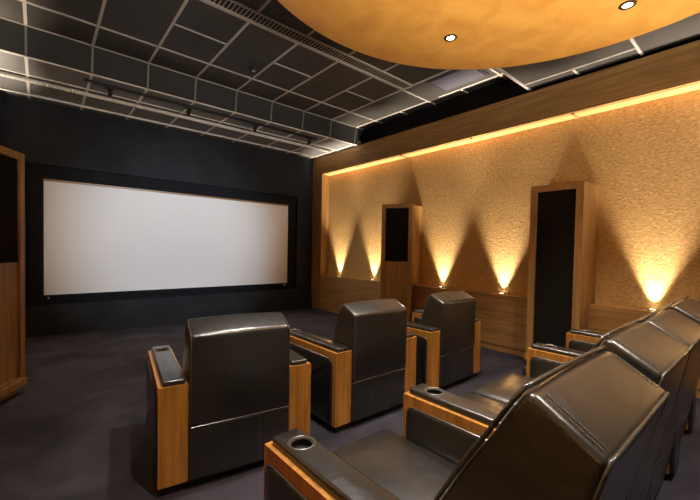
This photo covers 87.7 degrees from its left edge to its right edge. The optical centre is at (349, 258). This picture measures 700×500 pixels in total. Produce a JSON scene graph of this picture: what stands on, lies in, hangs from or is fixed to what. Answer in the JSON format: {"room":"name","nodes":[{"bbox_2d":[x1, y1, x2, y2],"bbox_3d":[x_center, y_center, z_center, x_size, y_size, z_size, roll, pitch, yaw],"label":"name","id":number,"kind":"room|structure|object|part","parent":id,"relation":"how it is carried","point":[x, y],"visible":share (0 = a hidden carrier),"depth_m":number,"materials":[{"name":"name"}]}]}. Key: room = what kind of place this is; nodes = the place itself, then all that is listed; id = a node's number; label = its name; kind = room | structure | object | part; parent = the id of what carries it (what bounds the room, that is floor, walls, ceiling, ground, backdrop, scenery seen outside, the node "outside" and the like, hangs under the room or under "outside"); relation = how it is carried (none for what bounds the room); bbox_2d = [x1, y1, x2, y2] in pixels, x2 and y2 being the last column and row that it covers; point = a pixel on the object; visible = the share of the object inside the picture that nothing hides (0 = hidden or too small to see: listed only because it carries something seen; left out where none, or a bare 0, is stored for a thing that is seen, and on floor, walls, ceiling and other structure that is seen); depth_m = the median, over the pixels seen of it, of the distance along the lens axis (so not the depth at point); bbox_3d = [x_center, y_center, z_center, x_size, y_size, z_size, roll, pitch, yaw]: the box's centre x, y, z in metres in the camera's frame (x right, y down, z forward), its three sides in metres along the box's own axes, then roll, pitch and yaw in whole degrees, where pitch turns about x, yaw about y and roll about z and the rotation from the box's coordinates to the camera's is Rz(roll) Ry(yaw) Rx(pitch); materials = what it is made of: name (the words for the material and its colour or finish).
{"room":"home theater","nodes":[
{"label":"home theater","id":0,"kind":"room"},
{"bbox_2d":[0,91,0,144],"bbox_3d":[-5.897,-0.669,5.634,0.730,4.030,0.220,0,2,-40],"label":"wall","id":1,"kind":"structure","parent":0,"point":[0,91],"depth_m":5.80,"materials":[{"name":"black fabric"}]},
{"bbox_2d":[1,93,312,315],"bbox_3d":[-3.519,-1.119,7.983,7.400,4.900,0.300,0,2,-40],"label":"wall","id":2,"kind":"structure","parent":0,"point":[50,134],"depth_m":7.32,"materials":[{"name":"black paint"}]},
{"bbox_2d":[25,294,311,337],"bbox_3d":[-3.474,1.150,7.899,6.350,0.370,0.030,0,2,-40],"label":"baseboard","id":3,"kind":"structure","parent":2,"relation":"attached to","point":[74,322],"depth_m":7.38,"materials":[{"name":"black fabric"}]},
{"bbox_2d":[25,163,295,305],"bbox_3d":[-3.555,-0.420,8.020,5.350,2.440,0.240,0,2,-40],"label":"screen frame","id":4,"kind":"structure","parent":0,"point":[32,170],"depth_m":6.83,"materials":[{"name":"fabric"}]},
{"bbox_2d":[38,174,290,300],"bbox_3d":[-3.470,-0.376,7.905,5.020,2.180,0.044,0,2,-40],"label":"projection screen","id":5,"kind":"object","parent":4,"relation":"attached to","point":[106,238],"visible":1,"depth_m":7.41,"materials":[{"name":"white fabric"}]},
{"bbox_2d":[0,51,360,158],"bbox_3d":[-2.915,-2.725,7.038,6.780,0.100,1.820,0,2,-40],"label":"ceiling","id":6,"kind":"structure","parent":0,"point":[9,61],"depth_m":6.37,"materials":[{"name":"grey tile"}]},
{"bbox_2d":[0,88,312,156],"bbox_3d":[-3.302,-2.667,7.539,6.120,0.028,0.028,0,2,-40],"label":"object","id":7,"kind":"object","parent":6,"relation":"attached to","point":[0,88],"visible":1,"depth_m":6.93,"materials":[{"name":"silver metal"}]},
{"bbox_2d":[0,72,330,152],"bbox_3d":[-2.810,-2.623,6.961,6.120,0.072,0.072,0,2,-40],"label":"conduit","id":8,"kind":"object","parent":6,"relation":"attached to","point":[2,74],"visible":1,"depth_m":6.34,"materials":[{"name":"silver metal"}]},
{"bbox_2d":[0,49,355,157],"bbox_3d":[-2.962,-2.668,7.000,6.660,0.012,1.820,0,2,-40],"label":"trim","id":9,"kind":"structure","parent":6,"relation":"attached to","point":[87,89],"depth_m":6.28,"materials":[{"name":"grey metal"}]},
{"bbox_2d":[84,78,316,144],"bbox_3d":[-2.315,-2.551,6.650,4.110,0.184,0.106,0,2,-40],"label":"track light","id":10,"kind":"object","parent":6,"relation":"attached to","point":[109,87],"visible":1,"depth_m":6.23,"materials":[{"name":"black metal"}]},
{"bbox_2d":[0,18,362,143],"bbox_3d":[-2.327,-2.877,6.363,6.800,0.460,0.160,0,2,-40],"label":"ceiling","id":11,"kind":"structure","parent":0,"point":[41,45],"depth_m":5.67,"materials":[{"name":"black tile"}]},
{"bbox_2d":[24,25,356,143],"bbox_3d":[-2.305,-2.830,6.317,6.389,0.370,0.075,0,2,-40],"label":"trim","id":12,"kind":"structure","parent":11,"relation":"attached to","point":[92,50],"depth_m":5.64,"materials":[{"name":"grey metal"}]},
{"bbox_2d":[0,0,508,128],"bbox_3d":[-1.034,-2.999,4.844,6.800,0.090,3.820,0,2,-40],"label":"ceiling","id":13,"kind":"structure","parent":0,"point":[148,21],"depth_m":5.26,"materials":[{"name":"tile"}]},
{"bbox_2d":[0,0,507,129],"bbox_3d":[-1.036,-2.948,4.847,6.800,0.012,3.825,0,2,-40],"label":"trim","id":14,"kind":"structure","parent":13,"relation":"attached to","point":[24,2],"depth_m":5.47,"materials":[{"name":"beige metal"}]},
{"bbox_2d":[251,67,257,72],"bbox_3d":[-1.504,-2.957,5.720,0.110,0.056,0.110,0,2,-40],"label":"smoke detector","id":15,"kind":"object","parent":13,"relation":"attached to","point":[253,69],"visible":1,"depth_m":5.68,"materials":[{"name":"black plastic"}]},
{"bbox_2d":[202,0,413,90],"bbox_3d":[-1.230,-2.938,4.364,5.880,0.018,0.230,0,2,-40],"label":"ceiling vent","id":16,"kind":"object","parent":13,"relation":"in","point":[233,7],"visible":1,"depth_m":4.88,"materials":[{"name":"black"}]},
{"bbox_2d":[426,69,489,90],"bbox_3d":[1.733,-2.916,5.883,0.520,0.020,0.830,0,2,-40],"label":"ceiling access panel","id":17,"kind":"object","parent":13,"relation":"attached to","point":[452,79],"visible":0.82,"depth_m":5.87,"materials":[{"name":"grey metal"}]},
{"bbox_2d":[311,174,328,305],"bbox_3d":[-0.766,-0.500,9.881,0.350,3.470,0.420,0,2,-40],"label":"wall column","id":18,"kind":"structure","parent":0,"point":[320,211],"depth_m":9.71,"materials":[{"name":"brown wood"}]},
{"bbox_2d":[0,308,699,499],"bbox_3d":[-0.021,1.552,3.885,7.400,0.100,11.240,0,2,-40],"label":"floor","id":19,"kind":"structure","parent":0,"point":[77,430],"depth_m":3.28,"materials":[{"name":"carpet"}]},
{"bbox_2d":[0,145,27,401],"bbox_3d":[-3.548,0.167,3.591,0.275,2.550,0.634,1,1,-12],"label":"tower","id":20,"kind":"object","parent":19,"relation":"on","point":[12,163],"visible":1,"depth_m":3.75,"materials":[{"name":"brown wood"}]},
{"bbox_2d":[0,154,17,262],"bbox_3d":[-3.452,-0.494,3.592,0.030,1.071,0.456,1,1,-12],"label":"grille","id":21,"kind":"object","parent":20,"relation":"attached to","point":[8,162],"depth_m":3.69,"materials":[{"name":"fabric"}]},
{"bbox_3d":[-3.471,0.646,3.622,0.034,1.210,0.456,1,1,-12],"label":"panel","id":22,"kind":"part","parent":20,"relation":"part of","materials":[{"name":"brown wood"}]},
{"bbox_2d":[146,312,310,496],"bbox_3d":[-1.018,0.950,2.984,1.097,1.111,1.058,0,2,-32],"label":"armchair","id":23,"kind":"object","parent":19,"relation":"on","point":[241,385],"visible":0.97,"depth_m":2.50,"materials":[{"name":"black leather"}]},
{"bbox_3d":[-1.480,1.148,2.705,0.018,0.573,0.900,0,2,-32],"label":"panel","id":24,"kind":"part","parent":23,"relation":"part of","materials":[{"name":"black leather"}]},
{"bbox_3d":[-1.394,1.122,2.752,0.178,0.645,0.980,0,2,-32],"label":"armrest","id":25,"kind":"part","parent":23,"relation":"part of","materials":[{"name":"brown wood"}]},
{"bbox_3d":[-0.845,0.751,2.703,0.695,0.692,0.410,0,2,-32],"label":"backrest","id":26,"kind":"part","parent":23,"relation":"part of","materials":[{"name":"black leather"}]},
{"bbox_3d":[-0.772,1.279,2.585,0.691,0.361,0.084,0,2,-32],"label":"panel","id":27,"kind":"part","parent":23,"relation":"part of","materials":[{"name":"black leather"}]},
{"bbox_3d":[-0.646,1.124,3.224,0.178,0.645,0.980,0,2,-32],"label":"armrest","id":28,"kind":"part","parent":23,"relation":"part of","materials":[{"name":"brown wood"}]},
{"bbox_2d":[290,299,416,432],"bbox_3d":[-0.028,0.947,3.847,1.097,1.111,1.058,0,2,-40],"label":"armchair","id":29,"kind":"object","parent":19,"relation":"on","point":[365,373],"visible":0.88,"depth_m":3.35,"materials":[{"name":"black leather"}]},
{"bbox_3d":[-0.449,1.147,3.510,0.018,0.573,0.900,0,2,-40],"label":"panel","id":30,"kind":"part","parent":29,"relation":"part of","materials":[{"name":"brown wood"}]},
{"bbox_3d":[-0.370,1.121,3.568,0.178,0.645,0.980,0,2,-40],"label":"armrest","id":31,"kind":"part","parent":29,"relation":"part of","materials":[{"name":"brown wood"}]},
{"bbox_3d":[0.180,0.748,3.590,0.695,0.692,0.410,0,2,-40],"label":"backrest","id":32,"kind":"part","parent":29,"relation":"part of","materials":[{"name":"black leather"}]},
{"bbox_3d":[0.269,1.276,3.484,0.691,0.361,0.084,0,2,-40],"label":"panel","id":33,"kind":"part","parent":29,"relation":"part of","materials":[{"name":"black leather"}]},
{"bbox_3d":[0.309,1.119,4.134,0.178,0.645,0.980,0,2,-40],"label":"armrest","id":34,"kind":"part","parent":29,"relation":"part of","materials":[{"name":"brown wood"}]},
{"bbox_2d":[380,204,422,321],"bbox_3d":[1.057,0.183,7.390,0.738,2.500,0.745,2,2,19],"label":"tower","id":35,"kind":"object","parent":19,"relation":"on","point":[401,234],"visible":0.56,"depth_m":7.09,"materials":[{"name":"brown wood"}]},
{"bbox_3d":[0.893,0.646,7.113,0.450,1.198,0.034,2,2,19],"label":"panel","id":36,"kind":"part","parent":35,"relation":"part of","materials":[{"name":"brown wood"}]},
{"bbox_2d":[385,208,408,261],"bbox_3d":[0.915,-0.469,7.087,0.450,1.033,0.030,2,2,19],"label":"grille","id":37,"kind":"object","parent":35,"relation":"attached to","point":[396,219],"depth_m":7.07,"materials":[{"name":"fabric"}]},
{"bbox_2d":[407,291,480,389],"bbox_3d":[0.961,0.944,4.717,1.097,1.111,1.058,0,2,-41],"label":"armchair","id":38,"kind":"object","parent":19,"relation":"on","point":[447,331],"visible":0.61,"depth_m":4.22,"materials":[{"name":"black leather"}]},
{"bbox_3d":[1.214,1.141,4.951,0.018,0.573,0.900,0,2,-41],"label":"panel","id":39,"kind":"part","parent":38,"relation":"part of","materials":[{"name":"black leather"}]},
{"bbox_3d":[0.547,1.144,4.371,0.018,0.573,0.900,0,2,-41],"label":"panel","id":40,"kind":"part","parent":38,"relation":"part of","materials":[{"name":"black leather"}]},
{"bbox_3d":[0.625,1.118,4.430,0.178,0.645,0.980,0,2,-41],"label":"armrest","id":41,"kind":"part","parent":38,"relation":"part of","materials":[{"name":"brown wood"}]},
{"bbox_3d":[1.292,1.115,5.011,0.178,0.645,0.980,0,2,-41],"label":"armrest","id":42,"kind":"part","parent":38,"relation":"part of","materials":[{"name":"brown wood"}]},
{"bbox_3d":[1.174,0.745,4.464,0.695,0.692,0.410,0,2,-41],"label":"backrest","id":43,"kind":"part","parent":38,"relation":"part of","materials":[{"name":"black leather"}]},
{"bbox_3d":[1.266,1.272,4.361,0.691,0.361,0.084,0,2,-41],"label":"panel","id":44,"kind":"part","parent":38,"relation":"part of","materials":[{"name":"black leather"}]},
{"bbox_2d":[264,345,669,499],"bbox_3d":[0.394,0.939,1.557,1.140,1.258,1.352,0,2,-40],"label":"recliner","id":45,"kind":"object","parent":19,"relation":"on","point":[584,432],"visible":1,"depth_m":1.14,"materials":[{"name":"black leather"}]},
{"bbox_3d":[-0.071,1.196,1.239,0.018,0.603,0.920,0,2,-40],"label":"panel","id":46,"kind":"part","parent":45,"relation":"part of","materials":[{"name":"black leather"}]},
{"bbox_3d":[0.007,1.170,1.298,0.180,0.675,1.000,0,2,-40],"label":"armrest","id":47,"kind":"part","parent":45,"relation":"part of","materials":[{"name":"brown wood"}]},
{"bbox_3d":[0.237,1.148,1.742,0.725,0.225,0.880,0,2,-40],"label":"seat","id":48,"kind":"part","parent":45,"relation":"part of","materials":[{"name":"black leather"}]},
{"bbox_3d":[0.633,1.194,1.838,0.018,0.603,0.920,0,2,-40],"label":"panel","id":49,"kind":"part","parent":45,"relation":"part of","materials":[{"name":"black leather"}]},
{"bbox_3d":[0.712,1.168,1.898,0.180,0.675,1.000,0,2,-40],"label":"armrest","id":50,"kind":"part","parent":45,"relation":"part of","materials":[{"name":"brown wood"}]},
{"bbox_3d":[0.663,0.751,1.287,0.701,0.816,0.602,0,2,-40],"label":"backrest","id":51,"kind":"part","parent":45,"relation":"part of","materials":[{"name":"black leather"}]},
{"bbox_2d":[524,181,598,358],"bbox_3d":[2.971,0.256,5.123,0.592,2.540,0.692,0,2,-40],"label":"tower","id":52,"kind":"object","parent":19,"relation":"on","point":[563,216],"visible":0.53,"depth_m":4.92,"materials":[{"name":"brown wood"}]},
{"bbox_2d":[533,189,575,347],"bbox_3d":[2.785,0.207,4.965,0.030,2.256,0.484,0,2,-40],"label":"grille","id":53,"kind":"object","parent":52,"relation":"attached to","point":[554,240],"depth_m":4.95,"materials":[{"name":"fabric"}]},
{"bbox_2d":[460,306,699,499],"bbox_3d":[1.460,0.935,2.500,1.678,1.258,1.308,0,2,-40],"label":"recliner","id":54,"kind":"object","parent":19,"relation":"on","point":[664,347],"visible":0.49,"depth_m":2.03,"materials":[{"name":"black leather"}]},
{"bbox_3d":[0.955,1.146,2.359,0.725,0.225,0.880,0,2,-40],"label":"seat","id":55,"kind":"part","parent":54,"relation":"part of","materials":[{"name":"black leather"}]},
{"bbox_3d":[1.522,1.145,2.842,0.725,0.225,0.880,0,2,-40],"label":"seat","id":56,"kind":"part","parent":54,"relation":"part of","materials":[{"name":"black leather"}]},
{"bbox_3d":[1.918,1.191,2.939,0.018,0.603,0.920,0,2,-40],"label":"panel","id":57,"kind":"part","parent":54,"relation":"part of","materials":[{"name":"black leather"}]},
{"bbox_3d":[1.997,1.165,2.998,0.180,0.675,1.000,0,2,-40],"label":"armrest","id":58,"kind":"part","parent":54,"relation":"part of","materials":[{"name":"black leather"}]},
{"bbox_3d":[1.347,0.749,1.907,0.725,0.815,0.563,0,2,-40],"label":"backrest","id":59,"kind":"part","parent":54,"relation":"part of","materials":[{"name":"black leather"}]},
{"bbox_3d":[1.389,1.337,1.860,0.721,0.363,0.121,0,2,-40],"label":"panel","id":60,"kind":"part","parent":54,"relation":"part of","materials":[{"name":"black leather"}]},
{"bbox_3d":[1.952,1.336,2.339,0.733,0.363,0.121,0,2,-40],"label":"panel","id":61,"kind":"part","parent":54,"relation":"part of","materials":[{"name":"black leather"}]},
{"bbox_3d":[1.910,0.747,2.386,0.737,0.815,0.563,0,2,-40],"label":"backrest","id":62,"kind":"part","parent":54,"relation":"part of","materials":[{"name":"black leather"}]},
{"bbox_2d":[522,296,699,439],"bbox_3d":[2.473,0.932,3.389,0.988,1.258,1.308,0,2,-40],"label":"recliner","id":63,"kind":"object","parent":19,"relation":"on","point":[576,339],"visible":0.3,"depth_m":3.17,"materials":[{"name":"black leather"}]},
{"bbox_3d":[2.251,1.142,3.490,0.780,0.225,0.880,0,2,-40],"label":"seat","id":64,"kind":"part","parent":63,"relation":"part of","materials":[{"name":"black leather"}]},
{"bbox_3d":[2.668,1.188,3.603,0.018,0.603,0.920,0,2,-40],"label":"panel","id":65,"kind":"part","parent":63,"relation":"part of","materials":[{"name":"black leather"}]},
{"bbox_3d":[2.747,1.162,3.663,0.180,0.675,1.000,0,2,-40],"label":"armrest","id":66,"kind":"part","parent":63,"relation":"part of","materials":[{"name":"black leather"}]},
{"bbox_3d":[2.643,0.744,3.037,0.780,0.815,0.563,0,2,-40],"label":"backrest","id":67,"kind":"part","parent":63,"relation":"part of","materials":[{"name":"black leather"}]},
{"bbox_3d":[2.685,1.333,2.990,0.776,0.363,0.121,0,2,-40],"label":"panel","id":68,"kind":"part","parent":63,"relation":"part of","materials":[{"name":"black leather"}]},
{"bbox_2d":[313,40,699,175],"bbox_3d":[2.648,-2.300,5.867,0.350,0.460,10.840,0,2,-40],"label":"wall trim","id":69,"kind":"structure","parent":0,"point":[679,66],"depth_m":5.34,"materials":[{"name":"brown wood"}]},
{"bbox_2d":[324,82,699,175],"bbox_3d":[2.741,-2.051,5.680,0.208,0.024,10.340,0,2,-40],"label":"light strip","id":70,"kind":"object","parent":69,"relation":"attached to","point":[695,86],"visible":1,"depth_m":5.40,"materials":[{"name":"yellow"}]},
{"bbox_2d":[324,166,360,175],"bbox_3d":[-0.183,-2.197,9.118,0.195,0.018,1.310,0,2,-40],"label":"diffuser","id":71,"kind":"object","parent":70,"relation":"attached to","point":[356,167],"depth_m":9.08,"materials":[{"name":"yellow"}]},
{"bbox_2d":[359,155,403,167],"bbox_3d":[0.692,-2.154,8.091,0.195,0.018,1.310,0,2,-40],"label":"diffuser","id":72,"kind":"object","parent":70,"relation":"attached to","point":[400,156],"depth_m":8.01,"materials":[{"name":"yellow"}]},
{"bbox_2d":[402,138,474,156],"bbox_3d":[1.648,-2.108,6.968,0.195,0.018,1.560,0,2,-40],"label":"diffuser","id":73,"kind":"object","parent":70,"relation":"attached to","point":[470,140],"depth_m":6.85,"materials":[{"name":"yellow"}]},
{"bbox_2d":[472,114,574,140],"bbox_3d":[2.679,-2.058,5.758,0.195,0.018,1.540,0,2,-40],"label":"diffuser","id":74,"kind":"object","parent":70,"relation":"attached to","point":[568,116],"depth_m":5.66,"materials":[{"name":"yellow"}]},
{"bbox_2d":[574,82,699,116],"bbox_3d":[3.910,-1.998,4.313,0.195,0.018,2.180,0,2,-40],"label":"diffuser","id":75,"kind":"object","parent":70,"relation":"attached to","point":[695,86],"depth_m":4.57,"materials":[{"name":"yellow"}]},
{"bbox_2d":[320,275,699,389],"bbox_3d":[2.722,0.996,5.790,0.350,0.818,10.416,0,2,-40],"label":"wainscoting","id":76,"kind":"structure","parent":0,"point":[502,317],"depth_m":5.95,"materials":[{"name":"brown wood"}]},
{"bbox_2d":[312,304,699,397],"bbox_3d":[2.582,1.448,5.966,0.338,0.100,10.840,0,2,-40],"label":"baseboard","id":77,"kind":"structure","parent":76,"relation":"attached to","point":[504,349],"depth_m":5.92,"materials":[{"name":"brown wood"}]},
{"bbox_2d":[327,89,699,310],"bbox_3d":[2.833,-0.745,5.832,0.120,2.700,10.450,0,2,-40],"label":"wall","id":78,"kind":"structure","parent":0,"point":[643,159],"depth_m":5.54,"materials":[{"name":"gold"}]},
{"bbox_2d":[358,36,699,143],"bbox_3d":[2.864,-0.950,6.041,0.200,4.900,10.940,0,2,-40],"label":"wall","id":79,"kind":"structure","parent":0,"point":[502,90],"depth_m":6.77,"materials":[{"name":"black"}]},
{"bbox_2d":[501,12,699,88],"bbox_3d":[1.840,-2.698,1.417,6.730,0.410,5.140,0,2,-40],"label":"ceiling","id":80,"kind":"structure","parent":0,"point":[688,28],"depth_m":4.57,"materials":[{"name":"tile"}]},
{"bbox_2d":[277,0,699,69],"bbox_3d":[1.290,-2.390,2.288,4.370,0.250,4.370,0,2,-40],"label":"ceiling disc","id":81,"kind":"object","parent":80,"relation":"hanging from","point":[490,34],"visible":1,"depth_m":3.58,"materials":[{"name":"paint"}]},
{"bbox_2d":[444,34,456,41],"bbox_3d":[1.050,-2.304,3.802,0.136,0.008,0.136,0,2,-40],"label":"recessed light","id":82,"kind":"object","parent":81,"relation":"attached to","point":[451,37],"visible":1,"depth_m":3.79,"materials":[{"name":"silver metal"}]},
{"bbox_2d":[618,0,636,9],"bbox_3d":[2.477,-2.263,3.252,0.136,0.008,0.136,0,2,-40],"label":"recessed light","id":83,"kind":"object","parent":81,"relation":"attached to","point":[629,4],"visible":1,"depth_m":3.25,"materials":[{"name":"silver metal"}]},
{"bbox_3d":[2.477,-2.262,3.252,0.080,0.007,0.080,0,2,-40],"label":"bulb","id":84,"kind":"part","parent":83,"relation":"part of","materials":[{"name":"white glass"}]},
{"bbox_2d":[495,38,643,90],"bbox_3d":[1.072,-2.522,2.319,6.730,0.015,2.791,0,2,-40],"label":"trim","id":85,"kind":"structure","parent":80,"relation":"attached to","point":[632,40],"depth_m":4.93,"materials":[{"name":"beige metal"}]}
]}

